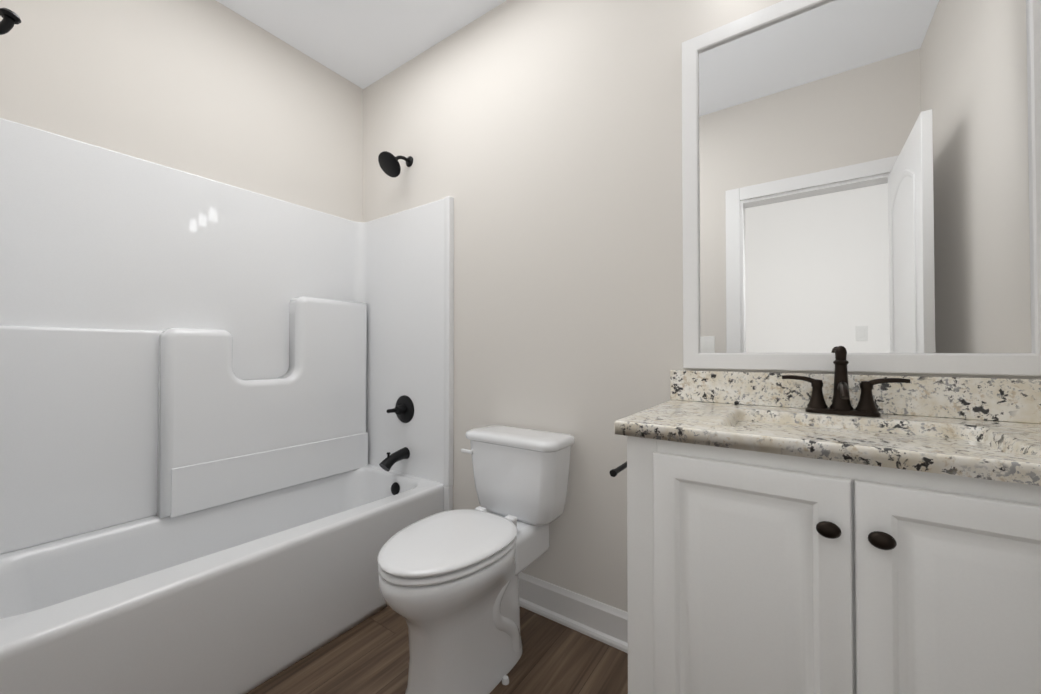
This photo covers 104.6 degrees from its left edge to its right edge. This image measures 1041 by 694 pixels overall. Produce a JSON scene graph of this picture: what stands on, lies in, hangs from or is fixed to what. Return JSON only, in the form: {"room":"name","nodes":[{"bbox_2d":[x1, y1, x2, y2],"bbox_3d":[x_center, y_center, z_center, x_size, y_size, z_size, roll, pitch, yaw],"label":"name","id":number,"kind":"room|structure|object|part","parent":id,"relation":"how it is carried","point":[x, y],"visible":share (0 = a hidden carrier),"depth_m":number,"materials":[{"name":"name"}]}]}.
{"room":"bathroom","nodes":[
{"label":"bathroom","id":0,"kind":"room"},
{"bbox_2d":[0,0,362,221],"bbox_3d":[-1.536,-0.246,1.895,0.120,2.820,1.690,0,-1,35],"label":"wall","id":1,"kind":"structure","parent":0,"point":[215,90],"depth_m":1.84,"materials":[{"name":"paint"}]},
{"bbox_2d":[216,0,505,88],"bbox_3d":[-0.285,-1.716,1.120,3.080,0.100,1.810,0,-1,35],"label":"ceiling","id":2,"kind":"structure","parent":0,"point":[363,44],"depth_m":2.08,"materials":[{"name":"paint"}]},
{"bbox_2d":[246,606,627,693],"bbox_3d":[-0.190,1.194,0.220,4.220,0.100,3.120,0,-1,35],"label":"floor","id":3,"kind":"structure","parent":0,"point":[369,655],"depth_m":1.47,"materials":[{"name":"wood"}]},
{"bbox_2d":[0,118,453,693],"bbox_3d":[-1.123,0.187,1.677,0.798,1.950,1.567,0,-1,35],"label":"shower","id":4,"kind":"object","parent":3,"relation":"on","point":[204,384],"visible":0.92,"depth_m":1.66,"materials":[{"name":"white plastic"}]},
{"bbox_3d":[-1.678,0.318,1.512,0.045,0.780,0.570,0,-1,35],"label":"surround panel","id":5,"kind":"part","parent":4,"relation":"part of","materials":[{"name":"white plastic"}]},
{"bbox_2d":[0,464,443,693],"bbox_3d":[-1.139,0.934,1.679,0.758,0.455,1.567,0,-1,35],"label":"tub basin","id":6,"kind":"object","parent":4,"relation":"in","point":[225,596],"depth_m":1.41,"materials":[{"name":"white plastic"}]},
{"bbox_2d":[379,447,409,470],"bbox_3d":[-0.692,0.616,2.198,0.068,0.107,0.166,0,-1,35],"label":"tub spout","id":7,"kind":"object","parent":4,"relation":"attached to","point":[388,462],"visible":1,"depth_m":2.18,"materials":[{"name":"black metal"}]},
{"bbox_2d":[391,482,399,494],"bbox_3d":[-0.691,0.781,2.215,0.068,0.067,0.022,0,-1,35],"label":"overflow drain","id":8,"kind":"object","parent":4,"relation":"attached to","point":[395,488],"visible":0.92,"depth_m":2.21,"materials":[{"name":"black metal"}]},
{"bbox_2d":[395,395,413,422],"bbox_3d":[-0.669,0.351,2.252,0.156,0.156,0.056,0,-1,35],"label":"cover plate","id":9,"kind":"object","parent":4,"relation":"attached to","point":[404,406],"visible":1,"depth_m":2.24,"materials":[{"name":"black metal"}]},
{"bbox_2d":[388,408,396,412],"bbox_3d":[-0.712,0.354,2.250,0.072,0.033,0.028,0,-1,23],"label":"lever","id":10,"kind":"object","parent":9,"relation":"attached to","point":[393,410],"visible":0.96,"depth_m":2.24,"materials":[{"name":"black metal"}]},
{"bbox_2d":[377,425,574,693],"bbox_3d":[-0.168,0.758,1.478,0.463,0.802,0.772,0,-1,35],"label":"toilet","id":11,"kind":"object","parent":3,"relation":"on","point":[448,581],"visible":1,"depth_m":1.36,"materials":[{"name":"white ceramic"}]},
{"bbox_3d":[-0.246,0.650,1.366,0.382,0.024,0.496,0,-1,35],"label":"lid","id":12,"kind":"part","parent":11,"relation":"part of","materials":[{"name":"plastic"}]},
{"bbox_3d":[-0.247,0.677,1.364,0.380,0.019,0.490,0,-1,35],"label":"seat","id":13,"kind":"part","parent":11,"relation":"part of","materials":[{"name":"plastic"}]},
{"bbox_3d":[-0.226,0.925,1.392,0.372,0.466,0.561,0,-1,35],"label":"bowl","id":14,"kind":"part","parent":11,"relation":"part of","materials":[{"name":"white ceramic"}]},
{"bbox_3d":[-0.232,0.450,1.740,0.064,0.016,0.010,0,-1,35],"label":"lever","id":15,"kind":"part","parent":11,"relation":"part of","materials":[{"name":"plastic"}]},
{"bbox_3d":[-0.010,0.381,1.710,0.462,0.042,0.220,0,-1,35],"label":"tank lid","id":16,"kind":"part","parent":11,"relation":"part of","materials":[{"name":"white ceramic"}]},
{"bbox_3d":[-0.008,0.553,1.711,0.432,0.303,0.200,0,-1,35],"label":"tank","id":17,"kind":"part","parent":11,"relation":"part of","materials":[{"name":"white ceramic"}]},
{"bbox_2d":[614,370,1040,693],"bbox_3d":[0.773,0.615,0.955,0.944,1.075,0.583,0,-1,35],"label":"bathroom vanity","id":18,"kind":"object","parent":3,"relation":"on","point":[780,540],"visible":1,"depth_m":0.81,"materials":[{"name":"paint"}]},
{"bbox_2d":[609,461,626,476],"bbox_3d":[0.337,0.343,1.173,0.067,0.048,0.239,0,-1,35],"label":"toilet paper holder","id":19,"kind":"object","parent":18,"relation":"attached to","point":[616,471],"visible":0.29,"depth_m":1.11,"materials":[{"name":"black metal"}]},
{"bbox_3d":[0.331,0.343,1.174,0.054,0.014,0.213,0,-1,35],"label":"arm","id":20,"kind":"part","parent":19,"relation":"part of"},
{"bbox_3d":[0.471,0.619,0.858,0.368,0.735,0.019,0,-1,35],"label":"door","id":21,"kind":"part","parent":18,"relation":"part of","materials":[{"name":"paint"}]},
{"bbox_2d":[614,400,1040,485],"bbox_3d":[0.780,0.247,0.970,0.944,0.125,0.558,0,-1,35],"label":"countertop","id":22,"kind":"structure","parent":18,"relation":"on","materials":[{"name":"stone"}]},
{"bbox_2d":[782,346,909,416],"bbox_3d":[0.872,0.091,1.089,0.279,0.190,0.151,0,-1,35],"label":"faucet","id":23,"kind":"object","parent":22,"relation":"on","point":[842,405],"visible":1,"depth_m":1.11,"materials":[{"name":"black metal"}]},
{"bbox_3d":[0.818,0.096,1.179,0.089,0.026,0.023,0,-1,35],"label":"lever","id":24,"kind":"part","parent":23,"relation":"part of","materials":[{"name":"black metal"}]},
{"bbox_3d":[0.854,0.134,1.159,0.048,0.082,0.048,0,-1,35],"label":"handle","id":25,"kind":"part","parent":23,"relation":"part of","materials":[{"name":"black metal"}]},
{"bbox_3d":[0.862,0.115,1.075,0.019,0.042,0.116,0,-1,35],"label":"spout","id":26,"kind":"part","parent":23,"relation":"part of","materials":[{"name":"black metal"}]},
{"bbox_3d":[0.943,0.133,1.097,0.048,0.082,0.048,0,-1,35],"label":"handle","id":27,"kind":"part","parent":23,"relation":"part of","materials":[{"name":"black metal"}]},
{"bbox_3d":[0.975,0.095,1.071,0.089,0.026,0.023,0,-1,35],"label":"lever","id":28,"kind":"part","parent":23,"relation":"part of","materials":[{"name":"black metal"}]},
{"bbox_3d":[0.579,0.342,0.757,0.038,0.030,0.030,0,-1,35],"label":"knob","id":29,"kind":"part","parent":18,"relation":"part of","materials":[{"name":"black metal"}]},
{"bbox_3d":[0.640,0.342,0.714,0.038,0.030,0.030,0,-1,35],"label":"knob","id":30,"kind":"part","parent":18,"relation":"part of","materials":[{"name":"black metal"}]},
{"bbox_3d":[0.777,0.616,0.646,0.368,0.735,0.019,0,-1,35],"label":"door","id":31,"kind":"part","parent":18,"relation":"part of","materials":[{"name":"paint"}]},
{"bbox_2d":[363,0,1040,611],"bbox_3d":[0.196,-0.247,1.796,3.080,2.820,0.120,0,-1,35],"label":"wall","id":32,"kind":"structure","parent":0,"point":[539,142],"depth_m":1.73,"materials":[{"name":"paint"}]},
{"bbox_2d":[378,151,412,177],"bbox_3d":[-0.689,-1.017,2.231,0.138,0.152,0.189,0,-1,35],"label":"shower head","id":33,"kind":"object","parent":32,"relation":"attached to","point":[389,164],"visible":1,"depth_m":2.19},
{"bbox_3d":[-0.671,-1.047,2.257,0.019,0.059,0.105,0,-1,35],"label":"arm","id":34,"kind":"part","parent":33,"relation":"part of"},
{"bbox_2d":[518,572,627,652],"bbox_3d":[0.105,1.095,1.751,1.115,0.135,0.030,0,-1,35],"label":"baseboard","id":35,"kind":"structure","parent":32,"relation":"attached to","point":[597,620],"depth_m":1.66,"materials":[{"name":"paint"}]},
{"bbox_2d":[670,370,1040,423],"bbox_3d":[0.934,0.134,1.193,0.944,0.107,0.020,0,-1,35],"label":"backsplash","id":36,"kind":"structure","parent":32,"relation":"attached to","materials":[{"name":"stone"}]},
{"bbox_2d":[682,0,1040,375],"bbox_3d":[0.935,-0.511,1.197,0.860,1.167,0.020,0,-1,35],"label":"mirror","id":37,"kind":"object","parent":32,"relation":"attached to","point":[861,181],"visible":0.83,"depth_m":1.16,"materials":[{"name":"mirror"}]},
{"bbox_3d":[-0.766,-0.264,0.407,2.840,2.820,0.120,0,-1,35],"label":"wall","id":38,"kind":"structure","parent":0,"visible":0},
{"bbox_2d":[0,8,20,34],"bbox_3d":[-0.667,-0.414,0.474,0.044,0.053,0.099,0,-1,35],"label":"robe hook","id":39,"kind":"object","parent":38,"relation":"attached to","point":[10,19],"visible":1,"depth_m":0.50,"materials":[{"name":"black metal"}]},
{"bbox_3d":[-0.667,-0.405,0.475,0.010,0.036,0.087,0,-1,35],"label":"arm","id":40,"kind":"part","parent":39,"relation":"part of"}
]}

